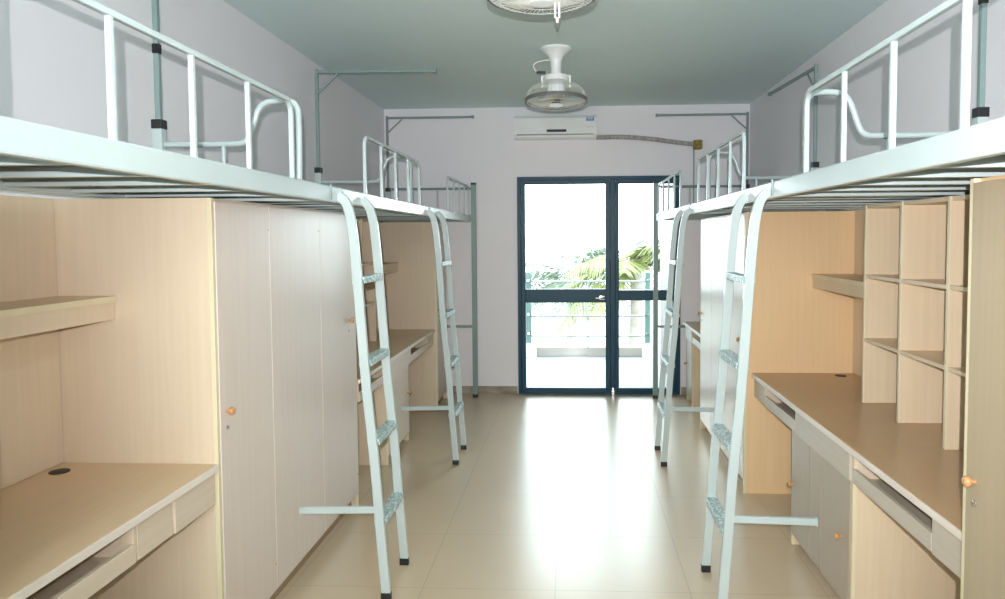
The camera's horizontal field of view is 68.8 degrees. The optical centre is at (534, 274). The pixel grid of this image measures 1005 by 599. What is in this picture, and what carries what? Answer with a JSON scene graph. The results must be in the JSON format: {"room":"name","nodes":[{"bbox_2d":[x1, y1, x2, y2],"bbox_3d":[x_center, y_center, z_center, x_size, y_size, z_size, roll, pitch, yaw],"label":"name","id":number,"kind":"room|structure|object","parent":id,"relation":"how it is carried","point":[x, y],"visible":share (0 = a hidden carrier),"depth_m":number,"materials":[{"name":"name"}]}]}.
{"room":"dormitory room","nodes":[
{"label":"dormitory room","id":0,"kind":"room"},
{"bbox_2d":[0,0,384,198],"bbox_3d":[-1.806,-0.001,3.139,0.120,2.900,9.015,0,3,3],"label":"wall","id":1,"kind":"structure","parent":0,"point":[53,67],"depth_m":3.60,"materials":[{"name":"paint"}]},
{"bbox_2d":[223,0,886,108],"bbox_3d":[0.071,-1.516,2.965,3.897,0.120,9.015,0,3,3],"label":"ceiling","id":2,"kind":"structure","parent":0,"point":[483,54],"depth_m":4.95,"materials":[{"name":"paint"}]},
{"bbox_2d":[487,0,594,22],"bbox_3d":[0.026,-1.217,2.845,0.434,0.464,0.434,0,3,3],"label":"ceiling fan","id":3,"kind":"object","parent":2,"relation":"hanging from","point":[517,6],"visible":1,"depth_m":2.92,"materials":[{"name":"white plastic"}]},
{"bbox_2d":[525,44,587,110],"bbox_3d":[0.147,-1.362,5.067,0.434,0.399,0.433,0,3,3],"label":"ceiling fan","id":4,"kind":"object","parent":2,"relation":"hanging from","point":[555,86],"visible":1,"depth_m":5.02,"materials":[{"name":"white plastic"}]},
{"bbox_2d":[275,394,839,598],"bbox_3d":[0.089,1.500,3.117,3.897,0.120,9.015,0,3,3],"label":"floor","id":5,"kind":"structure","parent":0,"point":[549,496],"depth_m":4.21,"materials":[{"name":"tile"}]},
{"bbox_2d":[0,463,218,598],"bbox_3d":[-1.459,1.101,2.178,0.588,0.790,1.010,0,3,3],"label":"desk","id":6,"kind":"object","parent":5,"relation":"on","point":[68,530],"visible":1,"depth_m":2.19,"materials":[{"name":"laminate"}]},
{"bbox_2d":[0,195,115,489],"bbox_3d":[-1.647,0.233,2.143,0.231,0.959,1.010,0,3,3],"label":"bookshelf","id":7,"kind":"object","parent":6,"relation":"on","point":[32,314],"visible":1,"depth_m":2.48,"materials":[{"name":"beige laminate"}]},
{"bbox_2d":[26,544,135,598],"bbox_3d":[-1.405,0.839,1.940,0.422,0.058,0.484,0,3,3],"label":"keyboard tray","id":8,"kind":"object","parent":6,"relation":"on","point":[83,580],"depth_m":2.03,"materials":[{"name":"laminate"}]},
{"bbox_2d":[89,526,136,560],"bbox_3d":[-1.420,0.796,2.184,0.468,0.119,0.016,0,3,3],"label":"tray","id":9,"kind":"object","parent":6,"relation":"on","point":[129,538],"depth_m":2.17,"materials":[{"name":"beige laminate"}]},
{"bbox_2d":[53,198,358,598],"bbox_3d":[-1.377,0.556,3.510,0.621,1.744,1.706,0,3,3],"label":"wardrobe","id":10,"kind":"object","parent":5,"relation":"on","point":[230,340],"visible":0.89,"depth_m":2.69,"materials":[{"name":"beige laminate"}]},
{"bbox_2d":[0,0,331,201],"bbox_3d":[-1.277,-0.466,2.038,0.747,0.432,2.094,0,3,3],"label":"bed","id":11,"kind":"object","parent":10,"relation":"on","point":[34,157],"visible":0.98,"depth_m":1.97,"materials":[{"name":"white metal"}]},
{"bbox_2d":[151,0,162,119],"bbox_3d":[-1.159,-0.994,3.030,0.866,0.691,0.028,0,3,3],"label":"pole","id":12,"kind":"object","parent":11,"relation":"on","point":[156,47],"visible":0.87,"depth_m":3.05,"materials":[{"name":"grey metal"}]},
{"bbox_2d":[251,136,429,215],"bbox_3d":[-1.198,-0.572,4.134,0.807,0.432,2.094,0,3,3],"label":"bed","id":13,"kind":"object","parent":10,"relation":"on","point":[383,206],"visible":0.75,"depth_m":4.16,"materials":[{"name":"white metal"}]},
{"bbox_2d":[314,68,436,166],"bbox_3d":[-1.111,-1.096,5.127,0.858,0.685,0.027,0,3,3],"label":"pole","id":14,"kind":"object","parent":13,"relation":"on","point":[434,70],"visible":1,"depth_m":5.12,"materials":[{"name":"grey metal"}]},
{"bbox_2d":[300,192,408,598],"bbox_3d":[-0.831,0.533,3.378,0.399,1.798,0.378,0,3,3],"label":"ladder","id":15,"kind":"object","parent":5,"relation":"on","point":[382,513],"visible":0.98,"depth_m":3.23,"materials":[{"name":"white metal"}]},
{"bbox_2d":[357,359,390,401],"bbox_3d":[-1.319,0.987,4.760,0.600,0.758,0.742,0,3,3],"label":"desk","id":16,"kind":"object","parent":5,"relation":"on","point":[376,369],"visible":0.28,"depth_m":4.76,"materials":[{"name":"laminate"}]},
{"bbox_2d":[357,384,358,401],"bbox_3d":[-1.298,0.710,4.415,0.480,0.119,0.016,0,3,3],"label":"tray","id":17,"kind":"object","parent":16,"relation":"on","point":[357,384],"depth_m":4.40,"materials":[{"name":"beige laminate"}]},
{"bbox_2d":[359,374,382,401],"bbox_3d":[-1.254,0.723,4.754,0.434,0.058,0.674,0,3,3],"label":"keyboard tray","id":18,"kind":"object","parent":16,"relation":"on","point":[376,379],"depth_m":4.81,"materials":[{"name":"laminate"}]},
{"bbox_2d":[371,369,381,377],"bbox_3d":[-1.263,0.675,5.093,0.480,0.119,0.016,0,3,3],"label":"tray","id":19,"kind":"object","parent":16,"relation":"on","point":[379,373],"depth_m":5.08,"materials":[{"name":"beige laminate"}]},
{"bbox_2d":[356,329,434,464],"bbox_3d":[-1.257,0.926,5.955,0.601,0.758,1.648,0,3,3],"label":"desk","id":20,"kind":"object","parent":5,"relation":"on","point":[405,345],"visible":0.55,"depth_m":5.50,"materials":[{"name":"laminate"}]},
{"bbox_2d":[356,218,398,347],"bbox_3d":[-1.448,0.073,5.548,0.276,0.986,2.393,0,3,3],"label":"bookshelf","id":21,"kind":"object","parent":20,"relation":"on","point":[362,224],"visible":0.14,"depth_m":5.94,"materials":[{"name":"beige laminate"}]},
{"bbox_2d":[411,343,426,361],"bbox_3d":[-1.181,0.652,6.145,0.434,0.058,0.664,0,3,3],"label":"keyboard tray","id":22,"kind":"object","parent":20,"relation":"on","point":[420,348],"depth_m":6.24,"materials":[{"name":"laminate"}]},
{"bbox_2d":[413,338,426,347],"bbox_3d":[-1.191,0.605,6.479,0.480,0.119,0.016,0,3,3],"label":"tray","id":23,"kind":"object","parent":20,"relation":"on","point":[424,341],"depth_m":6.46,"materials":[{"name":"beige laminate"}]},
{"bbox_2d":[376,222,447,410],"bbox_3d":[-1.180,0.379,7.024,0.651,1.742,0.540,0,3,3],"label":"wardrobe","id":24,"kind":"object","parent":5,"relation":"on","point":[411,292],"visible":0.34,"depth_m":6.74,"materials":[{"name":"beige laminate"}]},
{"bbox_2d":[356,176,477,396],"bbox_3d":[-1.080,0.216,6.288,0.904,2.140,2.124,0,3,3],"label":"bed","id":25,"kind":"object","parent":5,"relation":"on","point":[450,216],"visible":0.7,"depth_m":7.24,"materials":[{"name":"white metal"}]},
{"bbox_2d":[386,115,473,187],"bbox_3d":[-1.036,-1.215,7.252,0.878,0.708,0.027,0,3,3],"label":"pole","id":26,"kind":"object","parent":25,"relation":"on","point":[471,116],"visible":1,"depth_m":7.24,"materials":[{"name":"grey metal"}]},
{"bbox_2d":[402,209,466,464],"bbox_3d":[-0.730,0.434,5.316,0.399,1.798,0.402,0,3,3],"label":"ladder","id":27,"kind":"object","parent":5,"relation":"on","point":[457,409],"visible":1,"depth_m":5.15,"materials":[{"name":"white metal"}]},
{"bbox_2d":[654,207,713,466],"bbox_3d":[1.088,0.427,5.239,0.414,1.798,0.418,0,3,3],"label":"ladder","id":28,"kind":"object","parent":5,"relation":"on","point":[664,410],"visible":0.98,"depth_m":5.08,"materials":[{"name":"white metal"}]},
{"bbox_2d":[683,322,699,406],"bbox_3d":[1.742,0.871,6.618,0.639,0.765,1.086,0,3,3],"label":"desk","id":29,"kind":"object","parent":5,"relation":"on","point":[692,329],"visible":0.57,"depth_m":6.85,"materials":[{"name":"beige laminate"}]},
{"bbox_2d":[692,337,699,348],"bbox_3d":[1.663,0.616,6.397,0.472,0.058,0.624,0,3,3],"label":"keyboard tray","id":30,"kind":"object","parent":29,"relation":"on","point":[695,340],"depth_m":6.54,"materials":[{"name":"grey laminate"}]},
{"bbox_2d":[693,332,699,340],"bbox_3d":[1.706,0.569,6.708,0.518,0.119,0.016,0,3,3],"label":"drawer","id":31,"kind":"object","parent":29,"relation":"on","point":[697,337],"depth_m":6.71,"materials":[{"name":"beige laminate"}]},
{"bbox_2d":[652,170,749,397],"bbox_3d":[1.571,0.207,6.150,0.928,2.140,2.124,0,3,3],"label":"bed","id":32,"kind":"object","parent":5,"relation":"on","point":[670,214],"visible":0.55,"depth_m":7.14,"materials":[{"name":"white metal"}]},
{"bbox_2d":[655,112,748,183],"bbox_3d":[1.622,-1.219,7.114,0.893,0.698,0.027,0,3,3],"label":"pole","id":33,"kind":"object","parent":32,"relation":"on","point":[746,113],"visible":0.92,"depth_m":7.08,"materials":[{"name":"grey metal"}]},
{"bbox_2d":[701,187,817,598],"bbox_3d":[0.985,0.528,3.249,0.414,1.798,0.408,0,3,3],"label":"ladder","id":34,"kind":"object","parent":5,"relation":"on","point":[725,519],"visible":0.99,"depth_m":3.09,"materials":[{"name":"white metal"}]},
{"bbox_2d":[698,211,854,493],"bbox_3d":[1.644,0.449,5.269,0.696,1.744,1.565,0,3,3],"label":"wardrobe","id":35,"kind":"object","parent":5,"relation":"on","point":[797,327],"visible":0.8,"depth_m":4.49,"materials":[{"name":"laminate"}]},
{"bbox_2d":[689,131,956,213],"bbox_3d":[1.446,-0.581,3.996,0.866,0.432,2.094,0,3,3],"label":"bed","id":36,"kind":"object","parent":35,"relation":"on","point":[724,203],"visible":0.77,"depth_m":3.94,"materials":[{"name":"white metal"}]},
{"bbox_2d":[768,64,817,161],"bbox_3d":[1.897,-1.117,5.436,0.027,0.658,0.954,0,3,-1],"label":"pole","id":37,"kind":"object","parent":36,"relation":"on","point":[815,68],"visible":0.94,"depth_m":4.97,"materials":[{"name":"grey metal"}]},
{"bbox_2d":[751,373,960,598],"bbox_3d":[1.601,1.019,3.719,0.621,0.762,1.582,0,3,3],"label":"desk","id":38,"kind":"object","parent":5,"relation":"on","point":[860,550],"visible":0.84,"depth_m":3.15,"materials":[{"name":"beige laminate"}]},
{"bbox_2d":[765,388,783,402],"bbox_3d":[1.588,0.702,4.245,0.500,0.119,0.016,0,3,3],"label":"tray","id":39,"kind":"object","parent":38,"relation":"on","point":[767,393],"depth_m":4.25,"materials":[{"name":"beige laminate"}]},
{"bbox_2d":[765,396,794,431],"bbox_3d":[1.546,0.748,3.953,0.454,0.058,0.584,0,3,3],"label":"keyboard tray","id":40,"kind":"object","parent":38,"relation":"on","point":[785,413],"depth_m":4.01,"materials":[{"name":"grey laminate"}]},
{"bbox_2d":[811,196,969,449],"bbox_3d":[1.772,0.151,3.641,0.267,0.987,1.631,0,3,3],"label":"bookshelf","id":41,"kind":"object","parent":38,"relation":"on","point":[909,326],"visible":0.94,"depth_m":3.25,"materials":[{"name":"laminate"}]},
{"bbox_2d":[848,446,963,578],"bbox_3d":[1.537,1.085,2.463,0.620,0.757,0.934,0,3,3],"label":"desk","id":42,"kind":"object","parent":5,"relation":"on","point":[920,488],"visible":0.59,"depth_m":2.54,"materials":[{"name":"beige laminate"}]},
{"bbox_2d":[852,457,880,481],"bbox_3d":[1.518,0.770,2.905,0.500,0.119,0.016,0,3,3],"label":"tray","id":43,"kind":"object","parent":42,"relation":"on","point":[857,465],"depth_m":2.91,"materials":[{"name":"beige laminate"}]},
{"bbox_2d":[853,469,931,550],"bbox_3d":[1.475,0.817,2.585,0.454,0.058,0.641,0,3,3],"label":"keyboard tray","id":44,"kind":"object","parent":42,"relation":"on","point":[919,524],"depth_m":2.59,"materials":[{"name":"grey laminate"}]},
{"bbox_2d":[948,194,969,376],"bbox_3d":[1.707,0.214,2.384,0.267,0.987,0.883,0,3,3],"label":"bookshelf","id":45,"kind":"object","parent":42,"relation":"on","point":[961,371],"visible":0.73,"depth_m":2.76,"materials":[{"name":"laminate"}]},
{"bbox_2d":[960,175,1004,598],"bbox_3d":[1.436,0.653,1.242,0.696,1.744,1.460,0,3,3],"label":"wardrobe","id":46,"kind":"object","parent":5,"relation":"on","point":[983,479],"visible":1,"depth_m":1.87,"materials":[{"name":"laminate"}]},
{"bbox_2d":[771,0,1004,197],"bbox_3d":[1.319,-0.475,1.903,0.830,0.432,2.094,0,3,3],"label":"bed","id":47,"kind":"object","parent":46,"relation":"on","point":[943,163],"visible":0.94,"depth_m":2.05,"materials":[{"name":"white metal"}]},
{"bbox_2d":[977,0,988,106],"bbox_3d":[1.351,-1.002,2.899,0.848,0.691,0.028,0,3,3],"label":"pole","id":48,"kind":"object","parent":47,"relation":"on","point":[982,33],"visible":0.89,"depth_m":2.88,"materials":[{"name":"grey metal"}]},
{"bbox_2d":[384,104,749,394],"bbox_3d":[0.310,-0.232,7.467,3.657,2.900,0.140,0,3,3],"label":"wall","id":49,"kind":"structure","parent":0,"point":[482,150],"depth_m":7.39,"materials":[{"name":"paint"}]},
{"bbox_2d":[453,386,517,393],"bbox_3d":[-0.845,1.185,7.522,1.336,0.078,0.012,0,3,3],"label":"baseboard","id":50,"kind":"structure","parent":49,"relation":"attached to","point":[465,389],"depth_m":7.50,"materials":[{"name":"brown tile"}]},
{"bbox_2d":[514,115,596,139],"bbox_3d":[0.201,-1.448,7.242,0.810,0.228,0.196,0,3,3],"label":"air conditioner","id":51,"kind":"object","parent":49,"relation":"attached to","point":[567,127],"visible":1,"depth_m":7.16,"materials":[{"name":"white plastic"}]},
{"bbox_2d":[517,175,680,394],"bbox_3d":[0.644,0.118,7.387,1.638,2.205,0.130,0,3,3],"label":"door","id":52,"kind":"structure","parent":49,"relation":"in","point":[611,295],"depth_m":7.39,"materials":[{"name":"teal metal"}]},
{"bbox_2d":[615,179,676,392],"bbox_3d":[1.120,0.122,7.394,0.614,2.146,0.067,0,3,3],"label":"panel","id":53,"kind":"object","parent":52,"relation":"attached to","point":[620,295],"depth_m":7.37,"materials":[{"name":"clear glass"}]},
{"bbox_2d":[596,135,702,203],"bbox_3d":[1.130,-1.032,7.263,1.039,0.709,0.099,0,3,3],"label":"pipe","id":54,"kind":"object","parent":49,"relation":"attached to","point":[697,144],"visible":0.98,"depth_m":7.24,"materials":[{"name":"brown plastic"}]},
{"bbox_2d":[681,387,686,394],"bbox_3d":[1.809,1.176,7.384,0.663,0.078,0.012,0,3,3],"label":"baseboard","id":55,"kind":"structure","parent":49,"relation":"attached to","point":[683,389],"depth_m":7.39,"materials":[{"name":"brown tile"}]},
{"bbox_2d":[526,351,666,386],"bbox_3d":[0.323,1.222,9.016,4.100,0.120,2.805,0,3,3],"label":"floor","id":56,"kind":"structure","parent":0,"point":[542,371],"depth_m":8.82,"materials":[{"name":"tile"}]},
{"bbox_2d":[536,345,641,355],"bbox_3d":[0.755,1.046,10.033,1.460,0.125,0.215,0,3,3],"label":"kerb","id":57,"kind":"object","parent":56,"relation":"on","point":[541,350],"visible":0.76,"depth_m":9.94,"materials":[{"name":"concrete"}]},
{"bbox_2d":[526,272,652,357],"bbox_3d":[0.717,0.544,9.901,1.740,1.140,0.170,0,3,3],"label":"balcony railing","id":58,"kind":"object","parent":56,"relation":"on","point":[647,347],"visible":0.81,"depth_m":9.88,"materials":[{"name":"white metal"}]},
{"bbox_2d":[660,184,671,373],"bbox_3d":[1.610,-0.275,8.355,0.150,2.920,1.740,0,3,3],"label":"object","id":59,"kind":"structure","parent":0,"point":[665,225],"depth_m":8.81,"materials":[{"name":"paint"}]},
{"bbox_2d":[749,0,1004,210],"bbox_3d":[1.966,-0.014,2.943,0.120,2.900,9.015,0,3,3],"label":"wall","id":60,"kind":"structure","parent":0,"point":[929,57],"depth_m":4.15,"materials":[{"name":"paint"}]},
{"label":"outside","id":61,"kind":"structure","parent":0,"visible":0},
{"bbox_2d":[531,289,659,350],"bbox_3d":[4.224,6.615,80.827,140.000,0.200,139.000,0,3,3],"label":"ground","id":62,"kind":"structure","parent":61,"point":[594,329],"depth_m":83.45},
{"bbox_2d":[526,244,629,344],"bbox_3d":[0.860,4.418,19.488,3.816,10.427,3.608,0,3,3],"label":"palm tree","id":63,"kind":"object","parent":62,"relation":"on","point":[575,258],"visible":0.43,"depth_m":19.06,"materials":[{"name":"green plant"}]},
{"bbox_2d":[556,243,659,344],"bbox_3d":[1.912,4.598,15.219,3.005,10.481,2.583,0,3,3],"label":"palm tree","id":64,"kind":"object","parent":62,"relation":"on","point":[630,268],"visible":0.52,"depth_m":14.50,"materials":[{"name":"green plant"}]},
{"bbox_2d":[629,237,659,304],"bbox_3d":[4.615,3.936,24.617,4.342,10.826,3.848,0,3,13],"label":"palm tree","id":65,"kind":"object","parent":62,"relation":"on","point":[644,242],"visible":0.06,"depth_m":23.73,"materials":[{"name":"green plant"}]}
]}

